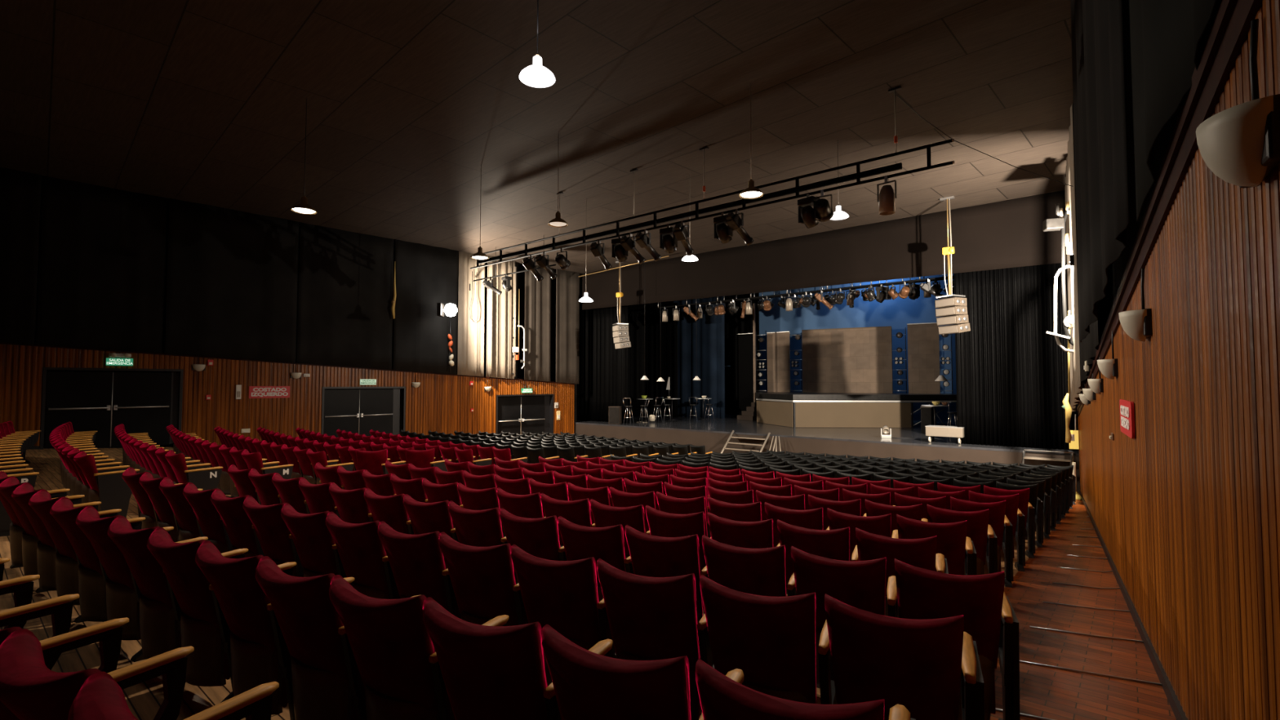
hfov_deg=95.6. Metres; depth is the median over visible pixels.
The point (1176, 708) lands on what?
baseboard
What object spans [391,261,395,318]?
rope
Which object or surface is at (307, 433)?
seat
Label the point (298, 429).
seat
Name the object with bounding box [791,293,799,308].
spotlight
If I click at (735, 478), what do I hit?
seat
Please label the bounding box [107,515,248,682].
seat
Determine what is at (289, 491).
seat
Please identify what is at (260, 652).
seat
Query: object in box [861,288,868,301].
spotlight
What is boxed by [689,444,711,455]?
seat
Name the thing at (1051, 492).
seat
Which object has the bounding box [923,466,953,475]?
seat
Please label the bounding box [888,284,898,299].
spotlight
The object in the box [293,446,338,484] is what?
seat
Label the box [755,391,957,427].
stage platform
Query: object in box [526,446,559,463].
seat
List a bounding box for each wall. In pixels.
[0,343,574,445]
[34,180,577,447]
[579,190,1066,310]
[1075,401,1079,425]
[1078,0,1279,719]
[1080,0,1218,393]
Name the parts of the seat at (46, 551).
backrest, frame, armrest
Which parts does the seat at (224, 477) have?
backrest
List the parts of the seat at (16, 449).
armrest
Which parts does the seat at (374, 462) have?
backrest, armrest, panel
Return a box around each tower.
[755,330,766,391]
[790,332,802,391]
[892,327,906,393]
[939,333,952,393]
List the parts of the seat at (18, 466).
armrest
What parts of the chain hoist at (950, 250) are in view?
motor, ceiling plate, chain, chain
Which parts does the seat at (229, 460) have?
backrest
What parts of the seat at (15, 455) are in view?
armrest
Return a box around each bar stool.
[622,397,634,424]
[639,397,649,422]
[653,397,662,422]
[662,396,671,421]
[688,396,697,421]
[703,396,714,421]
[946,401,956,426]
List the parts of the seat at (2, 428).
backrest, armrest, frame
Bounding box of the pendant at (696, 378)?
[692,368,700,380]
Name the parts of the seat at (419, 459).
backrest, armrest, panel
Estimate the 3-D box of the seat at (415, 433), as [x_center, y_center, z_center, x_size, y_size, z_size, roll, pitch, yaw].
[-5.727,2.368,15.436,0.539,0.876,0.517,2,-3,-42]
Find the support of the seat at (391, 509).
on the floor at (1048, 692)
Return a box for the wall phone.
[235,384,241,399]
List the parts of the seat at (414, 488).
backrest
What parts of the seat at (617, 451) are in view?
backrest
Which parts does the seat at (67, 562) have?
backrest, frame, armrest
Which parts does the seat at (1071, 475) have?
backrest, frame, panel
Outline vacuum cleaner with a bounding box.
[1071,462,1082,500]
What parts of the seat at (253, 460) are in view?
backrest, armrest, panel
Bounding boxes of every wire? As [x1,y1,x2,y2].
[893,91,951,138]
[953,139,1073,186]
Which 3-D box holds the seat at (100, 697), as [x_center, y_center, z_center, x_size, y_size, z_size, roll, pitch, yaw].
[-0.992,1.190,1.396,0.517,0.876,0.539,-1,-3,28]
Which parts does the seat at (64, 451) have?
backrest, frame, armrest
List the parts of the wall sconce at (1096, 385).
lamp shade, wall plate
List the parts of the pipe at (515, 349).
chain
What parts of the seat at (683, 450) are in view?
backrest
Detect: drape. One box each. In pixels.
[392,239,457,374]
[457,251,484,376]
[486,255,493,377]
[493,258,515,378]
[524,265,551,382]
[555,268,579,383]
[1064,103,1083,411]
[1070,0,1130,342]
[1076,246,1100,386]
[1128,0,1217,221]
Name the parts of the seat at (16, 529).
backrest, frame, frame, armrest, armrest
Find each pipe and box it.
[473,235,555,281]
[511,266,519,376]
[578,255,668,276]
[657,275,954,308]
[695,277,954,305]
[736,276,947,301]
[773,274,943,294]
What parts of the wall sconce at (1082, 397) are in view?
lamp shade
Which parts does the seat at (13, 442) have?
armrest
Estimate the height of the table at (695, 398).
1.035 m
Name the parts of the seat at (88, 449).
backrest, armrest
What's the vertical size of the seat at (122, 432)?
0.876 m
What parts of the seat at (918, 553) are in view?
backrest, armrest, panel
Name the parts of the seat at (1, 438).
frame, armrest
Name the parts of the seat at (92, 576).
backrest, frame, armrest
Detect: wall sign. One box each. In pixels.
[248,386,289,398]
[1119,399,1134,438]
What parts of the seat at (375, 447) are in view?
backrest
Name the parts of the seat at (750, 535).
backrest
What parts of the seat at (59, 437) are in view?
backrest, armrest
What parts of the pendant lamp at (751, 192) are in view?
cord, bulb, lamp shade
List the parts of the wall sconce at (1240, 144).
lamp shade, cord, wall plate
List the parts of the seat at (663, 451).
backrest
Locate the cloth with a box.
[759,273,956,422]
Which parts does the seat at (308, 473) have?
backrest, frame, armrest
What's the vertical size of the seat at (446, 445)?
0.876 m
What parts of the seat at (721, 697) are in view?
armrest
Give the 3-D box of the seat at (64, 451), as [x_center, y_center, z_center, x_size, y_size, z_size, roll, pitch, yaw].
[-7.138,1.559,7.527,0.517,0.876,0.539,-2,-3,40]
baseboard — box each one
[26,444,219,449]
[1079,491,1187,719]
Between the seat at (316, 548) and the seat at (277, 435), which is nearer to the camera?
the seat at (316, 548)
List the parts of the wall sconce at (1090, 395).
lamp shade, wall plate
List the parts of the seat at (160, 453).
backrest, frame, armrest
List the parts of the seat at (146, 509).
backrest, frame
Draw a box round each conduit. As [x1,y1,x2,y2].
[517,324,527,368]
[1046,265,1074,393]
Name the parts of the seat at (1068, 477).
backrest, frame, panel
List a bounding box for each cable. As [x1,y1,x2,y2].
[556,191,563,234]
[630,168,638,216]
[699,146,708,199]
[888,86,901,152]
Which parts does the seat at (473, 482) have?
backrest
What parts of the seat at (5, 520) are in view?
armrest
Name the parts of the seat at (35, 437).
backrest, frame, armrest, frame, armrest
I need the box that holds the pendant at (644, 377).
[640,375,648,379]
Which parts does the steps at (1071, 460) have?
rail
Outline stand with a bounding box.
[666,377,671,398]
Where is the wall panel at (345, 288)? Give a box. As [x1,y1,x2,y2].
[296,222,394,369]
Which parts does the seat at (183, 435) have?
backrest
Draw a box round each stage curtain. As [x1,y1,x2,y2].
[577,305,627,422]
[627,301,672,416]
[645,302,678,417]
[672,296,724,418]
[724,293,759,414]
[953,262,1076,450]
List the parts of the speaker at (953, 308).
rigging frame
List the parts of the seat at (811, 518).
backrest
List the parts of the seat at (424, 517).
backrest, armrest, frame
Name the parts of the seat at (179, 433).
backrest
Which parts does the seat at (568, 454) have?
backrest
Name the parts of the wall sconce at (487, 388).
lamp shade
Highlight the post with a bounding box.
[752,302,755,402]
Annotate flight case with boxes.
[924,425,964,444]
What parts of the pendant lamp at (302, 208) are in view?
lamp shade, bulb, cord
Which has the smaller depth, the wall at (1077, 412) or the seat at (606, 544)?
the seat at (606, 544)
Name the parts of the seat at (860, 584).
backrest, armrest, frame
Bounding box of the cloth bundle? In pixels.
[1061,393,1072,443]
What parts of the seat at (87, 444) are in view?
backrest, armrest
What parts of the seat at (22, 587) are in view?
frame, armrest, frame, armrest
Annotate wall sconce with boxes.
[191,356,205,371]
[290,364,301,378]
[411,374,420,387]
[484,379,491,391]
[1079,385,1090,405]
[1082,373,1096,401]
[1087,356,1103,394]
[1097,330,1118,379]
[1118,267,1152,342]
[1195,18,1279,188]
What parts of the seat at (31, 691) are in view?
backrest, armrest, frame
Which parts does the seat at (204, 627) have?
backrest, frame, armrest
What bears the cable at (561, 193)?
hanging from the ceiling
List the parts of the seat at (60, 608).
armrest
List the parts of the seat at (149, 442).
backrest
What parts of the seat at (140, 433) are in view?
armrest, armrest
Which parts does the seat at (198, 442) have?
backrest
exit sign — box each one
[106,350,133,365]
[360,378,376,384]
[521,385,532,392]
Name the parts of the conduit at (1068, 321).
mounting plate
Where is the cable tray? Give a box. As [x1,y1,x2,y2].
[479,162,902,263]
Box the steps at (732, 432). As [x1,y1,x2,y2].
[720,430,770,453]
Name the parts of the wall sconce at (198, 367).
lamp shade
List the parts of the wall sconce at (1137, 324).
lamp shade, cord, wall plate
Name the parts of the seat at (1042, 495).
backrest, frame, panel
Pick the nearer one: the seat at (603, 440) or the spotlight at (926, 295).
the seat at (603, 440)
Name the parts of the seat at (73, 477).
backrest, frame, armrest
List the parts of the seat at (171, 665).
backrest, armrest, frame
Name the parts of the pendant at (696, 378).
lamp shade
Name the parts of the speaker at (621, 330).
rigging frame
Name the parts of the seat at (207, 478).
backrest, frame, armrest, panel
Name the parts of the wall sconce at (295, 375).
lamp shade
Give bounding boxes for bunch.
[448,316,453,373]
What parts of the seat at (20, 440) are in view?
armrest, frame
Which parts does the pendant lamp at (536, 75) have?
lamp shade, bulb, cord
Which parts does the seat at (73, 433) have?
backrest, armrest, armrest, frame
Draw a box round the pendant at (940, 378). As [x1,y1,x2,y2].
[934,275,947,381]
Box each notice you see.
[554,402,558,408]
[556,410,559,419]
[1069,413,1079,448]
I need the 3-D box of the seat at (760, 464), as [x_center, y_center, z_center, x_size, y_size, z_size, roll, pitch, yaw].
[2.024,2.221,10.252,0.517,0.876,0.539,-1,-3,30]
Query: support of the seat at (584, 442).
on the floor at (1048, 692)
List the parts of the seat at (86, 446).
backrest, armrest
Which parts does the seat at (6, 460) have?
frame, armrest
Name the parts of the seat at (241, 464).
backrest, frame, armrest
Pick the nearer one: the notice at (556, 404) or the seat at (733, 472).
the seat at (733, 472)
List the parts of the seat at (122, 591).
backrest, frame, armrest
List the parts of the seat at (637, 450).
backrest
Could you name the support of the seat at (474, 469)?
on the floor at (1048, 692)
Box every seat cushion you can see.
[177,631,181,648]
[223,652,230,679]
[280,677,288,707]
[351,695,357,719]
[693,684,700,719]
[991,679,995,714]
[999,555,1000,572]
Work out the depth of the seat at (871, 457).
13.70 m
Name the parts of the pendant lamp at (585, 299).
lamp shade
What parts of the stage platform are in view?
edge rail, panel, post, panel, edge rail, post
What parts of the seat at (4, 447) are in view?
armrest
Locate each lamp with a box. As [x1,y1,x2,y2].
[290,97,316,214]
[471,165,488,259]
[519,0,555,88]
[547,132,568,227]
[578,199,593,302]
[636,414,655,422]
[681,238,697,262]
[739,83,763,199]
[830,141,848,220]
[1042,217,1064,231]
[1062,315,1074,328]
[1084,360,1088,371]
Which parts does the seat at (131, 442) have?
backrest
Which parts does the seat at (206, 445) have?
backrest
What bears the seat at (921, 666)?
on the floor at (1048, 692)
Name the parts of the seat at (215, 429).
backrest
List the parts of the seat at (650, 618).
backrest, armrest, frame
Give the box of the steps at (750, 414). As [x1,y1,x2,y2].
[737,402,756,421]
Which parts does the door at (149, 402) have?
latch rod, panel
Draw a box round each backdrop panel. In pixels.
[766,331,790,391]
[801,326,893,393]
[906,322,940,393]
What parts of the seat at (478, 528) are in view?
backrest, armrest, frame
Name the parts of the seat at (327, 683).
backrest, frame, armrest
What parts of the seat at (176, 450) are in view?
backrest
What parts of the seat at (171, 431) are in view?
backrest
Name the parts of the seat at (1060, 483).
backrest, frame, panel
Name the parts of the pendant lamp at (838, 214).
cord, bulb, lamp shade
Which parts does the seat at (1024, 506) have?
backrest, frame, panel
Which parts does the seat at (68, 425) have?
backrest, armrest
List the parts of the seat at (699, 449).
backrest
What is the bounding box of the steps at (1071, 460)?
[1022,448,1074,466]
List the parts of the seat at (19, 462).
frame, armrest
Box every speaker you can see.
[612,323,631,349]
[934,294,970,334]
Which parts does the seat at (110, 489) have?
backrest, frame, armrest, panel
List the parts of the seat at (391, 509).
backrest, frame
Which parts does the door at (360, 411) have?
latch rod, panel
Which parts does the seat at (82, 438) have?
backrest, armrest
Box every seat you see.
[0,423,31,452]
[0,431,28,453]
[0,439,26,457]
[0,441,23,454]
[0,443,22,461]
[0,445,21,460]
[0,448,20,453]
[0,451,20,455]
[0,453,21,472]
[0,457,22,463]
[0,460,25,467]
[0,464,28,471]
[0,471,39,536]
[0,471,84,576]
[0,476,101,592]
[0,557,39,629]
[0,593,79,670]
[0,626,194,719]
[0,628,279,719]
[1,422,34,450]
[1,467,32,475]
[6,421,40,464]
[11,482,121,591]
[28,489,145,622]
[39,617,128,673]
[48,432,95,475]
[48,434,97,484]
[49,430,93,459]
[49,435,100,494]
[49,497,173,622]
[50,428,93,444]
[51,438,104,492]
[52,426,92,450]
[53,440,108,496]
[54,426,93,446]
[56,424,93,448]
[57,443,114,495]
[59,422,93,448]
[61,445,121,503]
[62,422,97,445]
[66,448,129,503]
[67,671,137,719]
[73,451,139,518]
[75,506,208,662]
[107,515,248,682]
[114,425,148,448]
[114,426,150,465]
[114,427,151,465]
[115,423,147,437]
[115,429,153,465]
[115,431,156,468]
[118,432,159,467]
[120,434,164,469]
[121,467,202,528]
[124,436,168,473]
[128,438,175,473]
[133,440,152,473]
[138,471,179,542]
[139,442,191,479]
[146,444,199,478]
[146,527,296,702]
[155,447,210,484]
[159,477,204,541]
[164,450,222,490]
[165,424,196,452]
[166,426,199,452]
[168,426,201,453]
[169,428,204,453]
[172,430,184,453]
[175,431,211,457]
[178,433,193,470]
[182,435,198,460]
[182,482,231,553]
[188,436,204,469]
[194,438,221,489]
[195,540,354,719]
[201,440,231,494]
[209,442,233,497]
[210,488,264,557]
[213,426,240,444]
[216,427,227,448]
[218,444,266,497]
[219,429,230,448]
[222,430,233,447]
[227,431,239,450]
[227,464,261,504]
[229,447,279,470]
[232,433,244,450]
[238,435,251,453]
[241,449,293,479]
[242,495,303,577]
[244,436,257,453]
[248,468,282,505]
[252,438,270,467]
[255,555,418,719]
[256,426,264,440]
[260,428,269,443]
[260,440,279,466]
[264,429,273,443]
[268,431,279,444]
[270,442,288,465]
[271,472,311,514]
[274,431,284,444]
[280,433,291,447]
[280,444,302,479]
[280,502,346,577]
[287,435,298,447]
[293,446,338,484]
[294,436,306,449]
[295,427,303,439]
[298,477,340,518]
[299,428,308,439]
[303,438,316,452]
[304,430,313,440]
[306,448,353,484]
[310,431,319,443]
[312,440,331,465]
[314,462,344,489]
[316,432,325,443]
[323,434,333,444]
[323,442,342,465]
[325,511,400,599]
[328,482,373,523]
[328,574,508,719]
[330,435,342,447]
[335,444,356,471]
[336,429,344,439]
[337,466,368,489]
[339,436,350,447]
[342,430,350,439]
[347,431,356,440]
[348,438,361,448]
[348,445,390,470]
[354,432,364,442]
[355,448,405,475]
[359,440,373,451]
[361,434,372,442]
[362,469,395,496]
[364,488,414,555]
[368,429,377,437]
[370,435,381,444]
[370,441,387,458]
[375,430,384,439]
[377,520,461,652]
[379,436,391,446]
[382,431,391,439]
[382,443,401,462]
[385,460,413,479]
[389,432,399,440]
[389,438,402,448]
[390,473,428,518]
[396,445,435,463]
[397,434,407,442]
[400,430,407,436]
[400,440,413,448]
[403,493,458,568]
[405,435,417,444]
[405,448,451,484]
[406,431,414,437]
[408,463,438,484]
[412,441,426,450]
[413,431,422,439]
[415,436,426,444]
[421,433,431,440]
[422,478,463,528]
[422,597,613,719]
[425,443,443,462]
[426,438,438,446]
[427,430,435,436]
[429,434,439,440]
[434,466,466,504]
[435,431,443,437]
[437,440,450,448]
[438,435,449,442]
[439,444,475,462]
[439,532,528,626]
[441,432,451,438]
[444,458,471,487]
[448,437,459,444]
[448,441,463,449]
[448,500,516,584]
[449,433,459,439]
[453,430,462,435]
[454,447,492,466]
[457,482,505,537]
[458,434,468,440]
[458,438,471,445]
[461,431,469,436]
[462,443,480,460]
[462,470,501,508]
[467,435,479,442]
[467,461,497,487]
[468,432,477,437]
[470,440,484,447]
[476,433,486,439]
[476,444,496,464]
[478,431,485,435]
[478,437,490,444]
[483,441,497,457]
[485,431,493,436]
[485,435,496,440]
[488,438,501,444]
[492,446,528,462]
[493,432,502,438]
[493,464,524,479]
[493,474,531,494]
[494,457,519,469]
[495,435,506,442]
[496,443,514,459]
[496,487,545,518]
[499,507,567,583]
[500,440,514,453]
[501,431,508,435]
[502,434,511,439]
[505,437,517,443]
[508,431,516,436]
[510,544,617,686]
[511,435,520,439]
[511,444,530,463]
[513,441,528,456]
[515,432,525,438]
[516,438,528,443]
[518,459,545,472]
[520,435,530,440]
[521,431,529,435]
[522,467,554,493]
[524,434,534,439]
[526,442,542,448]
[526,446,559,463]
[528,440,541,444]
[528,477,568,517]
[530,437,542,441]
[533,435,543,439]
[537,433,546,437]
[538,456,563,471]
[540,493,595,547]
[541,441,555,446]
[541,444,559,457]
[541,624,743,719]
[542,438,553,443]
[543,435,554,440]
[544,462,573,483]
[546,434,555,438]
[553,437,564,441]
[553,440,566,444]
[553,471,587,501]
[554,442,569,455]
[555,435,564,439]
[556,445,588,462]
[557,515,633,601]
[562,458,587,475]
[564,436,575,440]
[564,438,577,443]
[565,434,575,438]
[566,440,580,446]
[567,482,610,524]
[568,444,586,457]
[572,465,602,488]
[574,435,584,439]
[575,437,586,441]
[576,454,599,469]
[577,440,589,444]
[579,442,594,453]
[584,445,613,464]
[586,438,598,443]
[586,460,614,479]
[586,474,624,506]
[589,440,603,445]
[590,498,650,558]
[594,444,610,456]
[595,437,606,441]
[596,558,714,719]
[598,440,610,444]
[600,457,624,471]
[602,442,617,453]
[602,467,635,492]
[606,438,617,442]
[608,444,638,462]
[609,486,655,532]
[610,440,624,445]
[610,453,632,466]
[613,437,625,441]
[613,462,643,481]
[617,440,631,444]
[617,443,634,455]
[623,477,663,510]
[624,438,636,442]
[624,442,638,452]
[624,459,650,474]
[624,524,713,665]
[630,440,644,444]
[631,444,659,457]
[632,456,656,468]
[635,471,669,495]
[636,440,648,443]
[638,443,654,454]
[640,453,662,463]
[643,442,657,453]
[643,465,674,484]
[645,505,711,571]
[648,440,662,444]
[650,461,678,475]
[653,444,679,456]
[656,491,711,537]
[657,443,674,453]
[657,457,681,470]
[662,441,675,452]
[662,454,684,465]
[663,481,709,520]
[666,452,688,461]
[670,474,709,506]
[672,444,697,457]
[675,443,690,453]
[675,468,708,495]
[679,463,709,485]
[682,460,709,477]
[685,457,710,466]
[688,453,710,462]
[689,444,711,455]
[690,451,711,458]
[695,658,915,719]
[699,574,836,704]
[702,534,795,596]
[706,511,786,590]
[707,485,753,504]
[707,496,761,521]
[708,471,743,482]
[708,477,747,491]
[709,462,737,470]
[709,466,740,475]
[710,458,735,465]
[711,451,732,455]
[711,453,733,458]
[711,455,733,462]
[732,450,751,454]
[733,453,753,460]
[733,454,755,460]
[734,457,759,464]
[736,460,763,468]
[738,464,768,474]
[741,468,774,481]
[745,474,782,490]
[749,480,791,502]
[750,449,768,454]
[751,452,772,457]
[754,453,775,459]
[755,489,804,520]
[756,456,780,462]
[760,459,786,466]
[764,462,792,471]
[764,502,829,594]
[766,449,784,453]
[769,451,788,456]
[769,466,800,478]
[773,453,793,458]
[776,471,810,485]
[777,455,799,462]
[777,519,858,595]
[781,457,805,465]
[783,477,822,496]
[785,450,804,455]
[786,461,813,470]
[790,453,809,457]
[791,546,897,688]
[794,464,823,475]
[794,484,839,510]
[795,454,816,460]
[800,457,823,463]
[802,468,835,481]
[805,452,824,457]
[807,459,832,467]
[808,494,866,529]
[811,453,831,459]
[813,474,848,489]
[815,462,843,472]
[817,456,839,462]
[824,593,984,719]
[825,458,849,466]
[825,466,855,478]
[825,480,866,501]
[826,453,845,458]
[826,507,898,560]
[833,455,854,461]
[834,461,861,470]
[836,471,871,484]
[841,457,864,464]
[842,488,895,515]
[844,465,874,475]
[847,454,868,460]
[851,460,876,467]
[851,476,889,493]
[855,527,948,617]
[856,456,878,462]
[857,468,889,480]
[862,462,890,472]
[865,499,928,537]
[866,459,890,466]
[869,455,891,461]
[870,483,914,506]
[873,473,909,488]
[876,466,906,477]
[878,462,904,470]
[880,457,903,464]
[892,460,917,467]
[892,465,920,474]
[893,457,915,462]
[893,471,926,483]
[893,479,933,497]
[894,492,946,519]
[894,558,1020,719]
[896,514,977,575]
[905,459,928,466]
[906,463,933,471]
[909,468,940,479]
[912,475,950,491]
[916,457,939,464]
[918,487,964,510]
[919,462,945,469]
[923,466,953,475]
[926,503,997,575]
[928,473,964,485]
[930,460,955,466]
[936,465,964,473]
[937,482,980,500]
[941,459,964,465]
[942,470,976,481]
[947,463,973,470]
[950,496,1013,587]
[953,478,993,493]
[955,468,986,477]
[957,462,982,468]
[966,460,991,466]
[966,466,995,475]
[967,475,1004,488]
[968,490,1025,571]
[976,464,1004,471]
[978,472,1013,483]
[983,484,1035,558]
[984,463,1011,469]
[989,470,1021,479]
[992,462,1017,467]
[995,481,1043,547]
[998,468,1028,475]
[1005,466,1035,473]
[1006,477,1050,538]
[1013,464,1039,471]
[1015,474,1056,530]
[1019,462,1045,468]
[1023,471,1061,524]
[1030,469,1065,518]
[1036,467,1069,513]
[1041,466,1072,508]
[1046,464,1075,504]
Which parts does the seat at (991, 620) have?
backrest, frame, armrest, panel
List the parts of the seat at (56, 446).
backrest, armrest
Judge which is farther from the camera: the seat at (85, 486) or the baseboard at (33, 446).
the baseboard at (33, 446)
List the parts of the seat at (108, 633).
armrest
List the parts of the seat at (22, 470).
armrest, frame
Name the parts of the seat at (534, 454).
backrest, armrest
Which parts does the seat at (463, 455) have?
backrest, armrest, panel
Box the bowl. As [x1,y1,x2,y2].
[932,400,940,404]
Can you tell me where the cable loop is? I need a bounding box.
[469,271,479,322]
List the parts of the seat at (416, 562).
backrest, armrest, frame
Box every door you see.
[40,367,183,448]
[320,386,405,437]
[495,394,553,435]
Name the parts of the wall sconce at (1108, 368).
lamp shade, cord, wall plate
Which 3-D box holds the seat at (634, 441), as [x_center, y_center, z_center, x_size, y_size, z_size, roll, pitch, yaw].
[-0.163,2.906,18.140,0.517,0.876,0.539,-2,-3,44]
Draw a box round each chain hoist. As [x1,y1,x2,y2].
[615,261,623,323]
[939,195,955,294]
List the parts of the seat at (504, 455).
backrest, armrest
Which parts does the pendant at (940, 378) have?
cord, lamp shade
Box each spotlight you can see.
[482,276,502,295]
[522,253,543,281]
[535,251,557,279]
[555,247,570,270]
[590,239,611,270]
[620,231,645,264]
[635,228,661,261]
[662,306,667,321]
[672,306,679,320]
[673,220,693,255]
[683,304,698,320]
[697,305,702,318]
[706,302,714,315]
[713,302,718,315]
[717,301,725,315]
[725,208,753,245]
[728,299,738,313]
[740,299,746,318]
[745,298,751,314]
[756,298,762,310]
[759,297,764,311]
[762,296,771,311]
[777,296,786,308]
[784,293,793,311]
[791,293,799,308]
[795,294,801,307]
[801,291,810,307]
[808,293,817,306]
[813,189,833,222]
[814,290,833,309]
[815,293,820,310]
[823,292,831,302]
[828,290,837,305]
[834,288,844,304]
[845,288,854,305]
[848,288,855,307]
[853,288,860,298]
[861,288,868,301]
[864,286,872,299]
[866,284,876,302]
[876,175,897,215]
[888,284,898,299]
[897,281,910,298]
[919,278,943,299]
[923,281,931,297]
[931,279,942,293]
[942,279,948,293]
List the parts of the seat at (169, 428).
backrest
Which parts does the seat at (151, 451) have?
backrest, frame, armrest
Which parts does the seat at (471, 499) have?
backrest, frame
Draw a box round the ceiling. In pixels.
[0,0,1073,274]
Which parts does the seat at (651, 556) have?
backrest, armrest, frame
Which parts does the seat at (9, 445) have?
armrest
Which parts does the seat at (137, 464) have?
backrest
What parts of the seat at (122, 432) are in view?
backrest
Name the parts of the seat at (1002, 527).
backrest, armrest, frame, panel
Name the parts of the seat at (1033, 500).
backrest, frame, panel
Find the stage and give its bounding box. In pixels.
[573,423,1079,493]
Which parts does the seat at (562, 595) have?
backrest, armrest, frame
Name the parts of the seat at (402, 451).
backrest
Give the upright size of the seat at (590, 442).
0.876 m
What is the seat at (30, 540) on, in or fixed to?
on the floor at (1048, 692)
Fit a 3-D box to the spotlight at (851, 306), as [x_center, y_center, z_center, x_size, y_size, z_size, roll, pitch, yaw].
[9.036,-2.636,24.718,0.292,0.805,0.502,-1,-2,12]
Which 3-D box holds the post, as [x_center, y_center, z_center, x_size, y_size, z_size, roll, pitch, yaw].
[5.750,0.040,29.138,0.090,5.802,0.090,-2,-3,40]
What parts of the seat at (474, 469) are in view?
backrest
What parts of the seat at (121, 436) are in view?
backrest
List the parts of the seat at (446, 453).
backrest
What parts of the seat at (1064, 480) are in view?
backrest, panel, frame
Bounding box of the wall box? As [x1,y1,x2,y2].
[302,373,310,377]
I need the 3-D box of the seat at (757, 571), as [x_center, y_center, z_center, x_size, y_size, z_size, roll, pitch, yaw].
[0.671,1.453,3.365,0.517,0.876,0.539,-1,-3,27]
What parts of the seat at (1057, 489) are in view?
backrest, panel, frame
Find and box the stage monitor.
[608,406,621,423]
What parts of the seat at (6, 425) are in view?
backrest, armrest, frame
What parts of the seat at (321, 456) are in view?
backrest, armrest, panel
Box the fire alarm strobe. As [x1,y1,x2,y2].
[207,359,213,365]
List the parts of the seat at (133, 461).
backrest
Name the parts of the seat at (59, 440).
backrest, armrest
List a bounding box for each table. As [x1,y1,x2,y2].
[635,398,653,420]
[663,398,679,419]
[694,398,711,419]
[920,404,948,436]
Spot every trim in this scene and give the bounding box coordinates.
[0,342,574,384]
[995,707,1054,719]
[1019,660,1161,685]
[1029,626,1143,642]
[1042,600,1130,612]
[1052,582,1120,589]
[1060,567,1112,572]
[1066,555,1106,559]
[1071,544,1102,547]
[1076,0,1262,416]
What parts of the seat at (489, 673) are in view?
backrest, armrest, frame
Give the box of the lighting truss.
[470,138,954,269]
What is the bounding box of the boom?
[1042,201,1073,346]
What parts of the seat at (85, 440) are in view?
backrest, armrest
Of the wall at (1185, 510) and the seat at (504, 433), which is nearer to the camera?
the wall at (1185, 510)
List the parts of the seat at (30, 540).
backrest, frame, armrest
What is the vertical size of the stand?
1.040 m
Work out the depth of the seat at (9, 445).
9.22 m
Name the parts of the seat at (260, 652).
backrest, frame, armrest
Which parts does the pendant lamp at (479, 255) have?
lamp shade, bulb, cord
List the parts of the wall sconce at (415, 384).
lamp shade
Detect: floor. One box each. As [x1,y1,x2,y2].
[0,446,1176,719]
[573,414,1079,456]
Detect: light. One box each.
[436,302,457,316]
[501,274,512,292]
[611,235,627,262]
[659,224,677,253]
[713,212,733,244]
[727,302,734,315]
[797,193,820,228]
[875,284,888,302]
[880,426,911,438]
[907,282,919,299]
[951,280,954,293]
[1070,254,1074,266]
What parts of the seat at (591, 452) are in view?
backrest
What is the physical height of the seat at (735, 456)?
0.876 m
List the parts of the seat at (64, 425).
backrest, armrest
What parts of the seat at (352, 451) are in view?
backrest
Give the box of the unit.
[920,406,933,432]
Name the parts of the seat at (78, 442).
backrest, armrest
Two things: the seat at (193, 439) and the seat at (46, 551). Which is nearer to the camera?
the seat at (46, 551)
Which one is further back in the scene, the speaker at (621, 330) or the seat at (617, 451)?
the speaker at (621, 330)
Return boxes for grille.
[608,407,618,422]
[612,325,617,331]
[613,331,617,337]
[613,337,618,342]
[614,343,620,348]
[935,297,954,306]
[935,306,955,315]
[936,316,955,324]
[938,325,958,333]
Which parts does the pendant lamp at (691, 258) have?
lamp shade, bulb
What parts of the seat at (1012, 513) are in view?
backrest, frame, armrest, panel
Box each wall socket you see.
[240,428,249,432]
[1109,432,1114,440]
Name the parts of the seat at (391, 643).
backrest, frame, armrest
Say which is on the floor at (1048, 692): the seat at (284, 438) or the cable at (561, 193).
the seat at (284, 438)
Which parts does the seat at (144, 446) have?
backrest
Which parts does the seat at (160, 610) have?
backrest, frame, armrest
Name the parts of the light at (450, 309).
bulb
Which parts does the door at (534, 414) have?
panel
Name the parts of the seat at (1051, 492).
backrest, frame, panel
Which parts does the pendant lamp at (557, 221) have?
lamp shade, bulb, cord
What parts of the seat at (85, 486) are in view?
backrest, frame, armrest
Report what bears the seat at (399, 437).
on the floor at (1048, 692)

